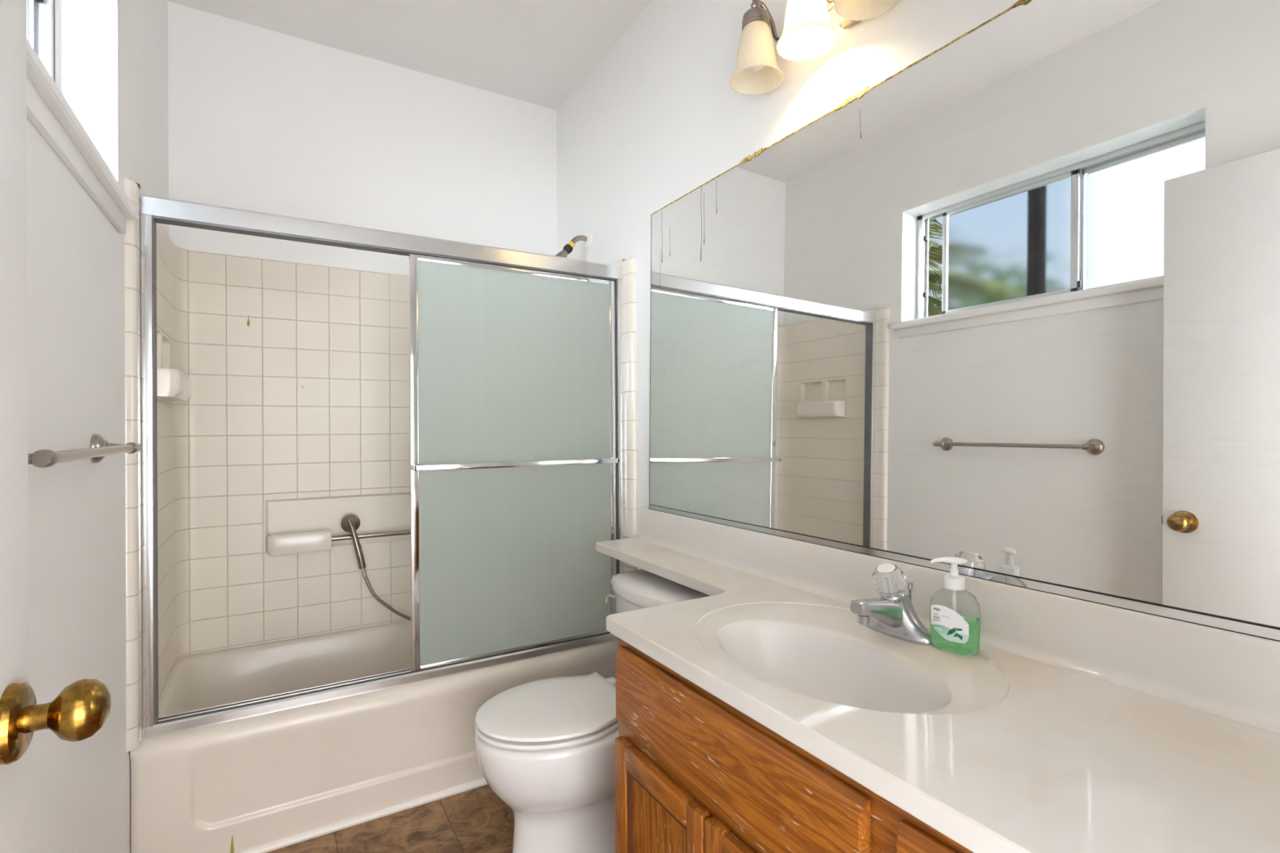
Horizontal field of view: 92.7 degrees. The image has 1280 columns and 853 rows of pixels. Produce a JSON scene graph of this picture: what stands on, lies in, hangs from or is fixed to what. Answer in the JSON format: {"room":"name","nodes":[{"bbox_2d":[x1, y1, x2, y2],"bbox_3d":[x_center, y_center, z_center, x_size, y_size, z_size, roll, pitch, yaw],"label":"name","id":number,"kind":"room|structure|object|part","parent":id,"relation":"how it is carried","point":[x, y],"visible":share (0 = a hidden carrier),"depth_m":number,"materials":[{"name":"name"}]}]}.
{"room":"bathroom","nodes":[
{"label":"bathroom","id":0,"kind":"room"},
{"bbox_2d":[26,0,168,852],"bbox_3d":[-1.061,-0.179,0.970,0.160,2.772,3.150,0,0,-31],"label":"wall","id":1,"kind":"structure","parent":0,"point":[80,791],"depth_m":1.22,"materials":[{"name":"white paint"}]},
{"bbox_2d":[26,0,54,81],"bbox_3d":[-1.113,-0.845,0.945,0.046,0.568,1.178,0,0,-31],"label":"window","id":2,"kind":"structure","parent":1,"relation":"in","point":[40,14],"depth_m":1.42,"materials":[{"name":"glass"}]},
{"bbox_3d":[-1.184,-0.848,1.076,0.016,0.506,0.598,0,0,-31],"label":"sash","id":3,"kind":"part","parent":2,"relation":"part of","materials":[{"name":"silver metal"}]},
{"bbox_2d":[0,0,111,852],"bbox_3d":[-0.418,0.157,0.310,0.109,2.064,0.782,0,0,-31],"label":"door","id":4,"kind":"structure","parent":1,"relation":"in","point":[82,708],"depth_m":0.59,"materials":[{"name":"white paint"}]},
{"bbox_3d":[-0.565,0.282,0.603,0.064,0.058,0.058,0,0,-31],"label":"knob","id":5,"kind":"part","parent":4,"relation":"part of","materials":[{"name":"gold metal"}]},
{"bbox_2d":[26,77,125,234],"bbox_3d":[-0.988,-0.507,1.013,0.013,0.043,1.198,0,0,-31],"label":"trim","id":6,"kind":"structure","parent":1,"relation":"attached to","point":[38,113],"depth_m":1.12,"materials":[{"name":"white paint"}]},
{"bbox_2d":[26,38,138,220],"bbox_3d":[-1.030,-0.544,0.992,0.150,0.032,1.241,0,0,-31],"label":"window sill","id":7,"kind":"structure","parent":1,"relation":"attached to","point":[37,74],"depth_m":1.09,"materials":[{"name":"white paint"}]},
{"bbox_2d":[27,433,141,467],"bbox_3d":[-0.976,0.045,1.062,0.078,0.063,0.663,0,0,-31],"label":"towel bar","id":8,"kind":"object","parent":1,"relation":"attached to","point":[100,448],"visible":0.84,"depth_m":0.99,"materials":[{"name":"silver metal"}]},
{"bbox_3d":[-0.828,0.043,0.801,0.066,0.063,0.063,0,0,-31],"label":"wall post","id":9,"kind":"part","parent":8,"relation":"part of","materials":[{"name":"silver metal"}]},
{"bbox_3d":[-1.135,0.047,1.317,0.066,0.063,0.063,0,0,-31],"label":"wall post","id":10,"kind":"part","parent":8,"relation":"part of","materials":[{"name":"silver metal"}]},
{"bbox_2d":[54,0,118,182],"bbox_3d":[-1.047,-0.846,0.985,0.116,0.572,1.184,0,0,-31],"label":"window","id":11,"kind":"structure","parent":1,"relation":"attached to","point":[86,31],"depth_m":1.49,"materials":[{"name":"glass"}]},
{"bbox_2d":[140,194,624,739],"bbox_3d":[-0.713,0.103,2.039,1.483,1.463,0.052,0,0,-31],"label":"shower door frame","id":12,"kind":"object","parent":1,"relation":"attached to","point":[154,210],"visible":0.82,"depth_m":1.80,"materials":[{"name":"silver metal"}]},
{"bbox_3d":[-0.717,-0.601,2.041,1.483,0.053,0.052,0,0,-31],"label":"header rail","id":13,"kind":"part","parent":12,"relation":"part of","materials":[{"name":"silver metal"}]},
{"bbox_2d":[408,253,619,671],"bbox_3d":[-0.414,0.115,2.178,0.762,1.368,0.053,0,0,-31],"label":"sliding shower door","id":14,"kind":"structure","parent":12,"relation":"in","point":[513,460],"depth_m":2.17,"materials":[{"name":"glass"}]},
{"bbox_2d":[168,1,557,275],"bbox_3d":[-1.101,-0.173,2.689,1.530,2.772,0.154,0,0,-31],"label":"wall","id":15,"kind":"structure","parent":0,"point":[260,119],"depth_m":2.52,"materials":[{"name":"white paint"}]},
{"bbox_2d":[266,784,514,852],"bbox_3d":[-0.300,1.234,1.414,1.910,0.060,3.150,0,0,-31],"label":"floor","id":16,"kind":"structure","parent":0,"point":[475,820],"depth_m":1.82,"materials":[{"name":"brown tile"}]},
{"bbox_2d":[129,620,617,852],"bbox_3d":[-0.863,1.024,2.293,1.520,0.372,0.745,0,0,-31],"label":"bathtub","id":17,"kind":"object","parent":16,"relation":"on","point":[243,784],"visible":0.53,"depth_m":1.89,"materials":[{"name":"ceramic"}]},
{"bbox_2d":[234,777,487,852],"bbox_3d":[-0.674,1.200,1.974,1.520,0.025,0.026,0,0,-31],"label":"trim","id":18,"kind":"structure","parent":17,"relation":"attached to","point":[328,828],"depth_m":1.86,"materials":[{"name":"white"}]},
{"bbox_2d":[124,177,637,751],"bbox_3d":[-0.867,0.089,2.295,1.532,1.495,0.772,0,0,-31],"label":"tub surround","id":19,"kind":"object","parent":17,"relation":"on","point":[283,387],"visible":0.45,"depth_m":2.37,"materials":[{"name":"tile"}]},
{"bbox_3d":[-1.336,0.096,1.612,0.022,1.484,0.078,0,0,-31],"label":"edge trim","id":20,"kind":"part","parent":19,"relation":"part of","materials":[{"name":"tile"}]},
{"bbox_2d":[156,368,191,400],"bbox_3d":[-1.503,-0.131,1.970,0.067,0.084,0.338,0,0,-31],"label":"shelf","id":21,"kind":"object","parent":19,"relation":"attached to","point":[172,384],"depth_m":1.84,"materials":[{"name":"white ceramic"}]},
{"bbox_2d":[266,528,331,555],"bbox_3d":[-1.338,0.455,2.402,0.220,0.073,0.078,0,0,-31],"label":"soap shelf","id":22,"kind":"object","parent":19,"relation":"attached to","point":[279,541],"depth_m":2.38,"materials":[{"name":"white ceramic"}]},
{"bbox_3d":[-1.030,0.450,2.575,0.500,0.021,0.021,0,0,-31],"label":"grab rail","id":23,"kind":"part","parent":19,"relation":"part of","materials":[{"name":"silver metal"}]},
{"bbox_2d":[341,514,410,620],"bbox_3d":[-0.781,0.101,2.607,0.897,1.504,0.166,0,0,-11],"label":"shower","id":24,"kind":"object","parent":19,"relation":"on","point":[350,523],"visible":0.38,"depth_m":2.46,"materials":[{"name":"silver metal"}]},
{"bbox_3d":[-0.041,0.089,2.384,0.022,1.484,0.078,0,0,-31],"label":"edge trim","id":25,"kind":"part","parent":19,"relation":"part of","materials":[{"name":"tile"}]},
{"bbox_2d":[474,568,709,852],"bbox_3d":[-0.121,0.845,1.796,0.731,0.717,0.428,0,0,-31],"label":"toilet","id":26,"kind":"object","parent":16,"relation":"on","point":[545,748],"visible":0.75,"depth_m":1.62,"materials":[{"name":"white ceramic"}]},
{"bbox_3d":[-0.247,0.785,1.710,0.422,0.019,0.368,0,0,-31],"label":"lid","id":27,"kind":"part","parent":26,"relation":"part of","materials":[{"name":"white plastic"}]},
{"bbox_3d":[-0.248,0.807,1.709,0.416,0.016,0.366,0,0,-31],"label":"seat","id":28,"kind":"part","parent":26,"relation":"part of","materials":[{"name":"white plastic"}]},
{"bbox_3d":[-0.095,0.567,2.024,0.032,0.036,0.050,0,0,-31],"label":"flush lever","id":29,"kind":"part","parent":26,"relation":"part of","materials":[{"name":"silver metal"}]},
{"bbox_3d":[0.082,0.680,1.918,0.243,0.292,0.410,0,0,-31],"label":"tank","id":30,"kind":"part","parent":26,"relation":"part of","materials":[{"name":"white ceramic"}]},
{"bbox_3d":[0.078,0.510,1.917,0.264,0.048,0.428,0,0,-31],"label":"tank lid","id":31,"kind":"part","parent":26,"relation":"part of","materials":[{"name":"white ceramic"}]},
{"bbox_2d":[614,637,973,852],"bbox_3d":[0.515,0.821,0.916,0.571,0.752,1.316,0,0,-31],"label":"vanity cabinet","id":32,"kind":"object","parent":16,"relation":"on","point":[695,773],"visible":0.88,"depth_m":1.01,"materials":[{"name":"brown wood"}]},
{"bbox_3d":[0.033,0.877,1.185,0.008,0.325,0.224,0,0,-31],"label":"moulding","id":33,"kind":"part","parent":32,"relation":"part of","materials":[{"name":"brown wood"}]},
{"bbox_3d":[0.039,0.877,1.188,0.006,0.329,0.228,0,0,-31],"label":"cabinet door","id":34,"kind":"part","parent":32,"relation":"part of","materials":[{"name":"brown wood"}]},
{"bbox_3d":[0.035,0.693,1.187,0.022,0.048,0.220,0,0,-31],"label":"rail","id":35,"kind":"part","parent":32,"relation":"part of","materials":[{"name":"brown wood"}]},
{"bbox_3d":[0.200,0.691,0.908,0.022,0.048,0.224,0,0,-31],"label":"rail","id":36,"kind":"part","parent":32,"relation":"part of","materials":[{"name":"brown wood"}]},
{"bbox_3d":[0.120,0.550,1.042,0.022,0.156,0.643,0,0,-31],"label":"false drawer","id":37,"kind":"part","parent":32,"relation":"part of","materials":[{"name":"brown wood"}]},
{"bbox_3d":[0.454,0.546,0.481,0.022,0.156,0.568,0,0,-31],"label":"drawer","id":38,"kind":"part","parent":32,"relation":"part of","materials":[{"name":"brown wood"}]},
{"bbox_2d":[595,507,1279,852],"bbox_3d":[0.304,0.430,1.266,0.574,0.263,2.128,0,0,-31],"label":"countertop","id":39,"kind":"structure","parent":32,"relation":"on","point":[1074,726],"depth_m":0.91,"materials":[{"name":"stone"}]},
{"bbox_2d":[850,563,932,645],"bbox_3d":[0.483,0.344,1.222,0.165,0.143,0.142,0,0,-3],"label":"faucet","id":40,"kind":"object","parent":39,"relation":"on","point":[893,615],"visible":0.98,"depth_m":1.19,"materials":[{"name":"silver metal"}]},
{"bbox_3d":[0.493,0.304,1.209,0.065,0.063,0.065,0,0,-31],"label":"acrylic knob","id":41,"kind":"part","parent":40,"relation":"part of","materials":[{"name":"white"}]},
{"bbox_3d":[0.549,0.360,1.242,0.011,0.086,0.011,-1,0,44],"label":"lift rod","id":42,"kind":"part","parent":40,"relation":"part of","materials":[{"name":"silver metal"}]},
{"bbox_2d":[929,556,980,655],"bbox_3d":[0.585,0.329,1.137,0.085,0.171,0.051,-1,0,43],"label":"soap bottle","id":43,"kind":"object","parent":39,"relation":"on","point":[954,611],"visible":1,"depth_m":1.12,"materials":[{"name":"green plastic"}]},
{"bbox_2d":[946,627,962,635],"bbox_3d":[0.573,0.375,1.113,0.027,0.017,0.001,-1,0,41],"label":"print","id":44,"kind":"object","parent":43,"relation":"attached to","point":[950,631],"depth_m":1.11,"materials":[{"name":"teal"}]},
{"bbox_2d":[953,632,962,639],"bbox_3d":[0.578,0.382,1.110,0.016,0.013,0.001,-1,0,39],"label":"print","id":45,"kind":"object","parent":43,"relation":"on","point":[957,636],"depth_m":1.11,"materials":[{"name":"teal"}]},
{"bbox_2d":[167,0,652,110],"bbox_3d":[-0.318,-1.618,1.422,1.910,0.100,3.150,0,0,-31],"label":"ceiling","id":46,"kind":"structure","parent":0,"point":[538,52],"depth_m":2.42,"materials":[{"name":"white paint"}]},
{"bbox_2d":[555,0,1018,569],"bbox_3d":[0.387,-0.186,1.832,0.150,2.772,3.150,0,0,-31],"label":"wall","id":47,"kind":"structure","parent":0,"point":[659,117],"depth_m":2.12,"materials":[{"name":"white paint"}]},
{"bbox_2d":[554,231,592,257],"bbox_3d":[-0.308,-0.765,2.661,0.192,0.195,0.069,0,0,-31],"label":"shower arm","id":48,"kind":"object","parent":47,"relation":"attached to","point":[567,249],"visible":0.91,"depth_m":2.66,"materials":[{"name":"silver metal"}]},
{"bbox_2d":[728,0,899,95],"bbox_3d":[0.455,-1.039,1.405,0.162,0.226,0.683,0,0,-31],"label":"vanity light","id":49,"kind":"object","parent":47,"relation":"attached to","point":[808,34],"visible":1,"depth_m":1.53,"materials":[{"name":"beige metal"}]},
{"bbox_3d":[0.310,-1.006,1.633,0.056,0.108,0.056,0,0,-31],"label":"bulb","id":50,"kind":"part","parent":49,"relation":"part of","materials":[{"name":"white glass"}]},
{"bbox_3d":[0.310,-0.998,1.633,0.144,0.146,0.143,0,0,-31],"label":"lamp shade","id":51,"kind":"part","parent":49,"relation":"part of","materials":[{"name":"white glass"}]},
{"bbox_3d":[0.393,-1.080,1.564,0.073,0.129,0.217,0,0,-31],"label":"arm","id":52,"kind":"part","parent":49,"relation":"part of","materials":[{"name":"silver metal"}]},
{"bbox_3d":[0.402,-1.007,1.478,0.056,0.108,0.056,0,0,-31],"label":"bulb","id":53,"kind":"part","parent":49,"relation":"part of","materials":[{"name":"white glass"}]},
{"bbox_3d":[0.402,-0.999,1.478,0.144,0.146,0.143,0,0,-31],"label":"lamp shade","id":54,"kind":"part","parent":49,"relation":"part of","materials":[{"name":"white glass"}]},
{"bbox_3d":[0.448,-1.081,1.471,0.072,0.129,0.073,0,0,-31],"label":"arm","id":55,"kind":"part","parent":49,"relation":"part of","materials":[{"name":"silver metal"}]},
{"bbox_3d":[0.494,-1.000,1.323,0.144,0.146,0.143,0,0,-31],"label":"lamp shade","id":56,"kind":"part","parent":49,"relation":"part of","materials":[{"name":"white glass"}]},
{"bbox_2d":[636,507,1279,734],"bbox_3d":[0.539,0.356,1.381,0.052,0.118,2.085,0,0,-31],"label":"backsplash","id":57,"kind":"structure","parent":47,"relation":"attached to","point":[1233,676],"depth_m":1.05,"materials":[{"name":"stone"}]},
{"bbox_2d":[648,0,1279,641],"bbox_3d":[0.558,-0.252,1.377,0.026,1.097,2.031,0,0,-31],"label":"wall mirror","id":58,"kind":"object","parent":47,"relation":"attached to","point":[1008,306],"visible":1,"depth_m":1.13,"materials":[{"name":"silver glass"}]}
]}

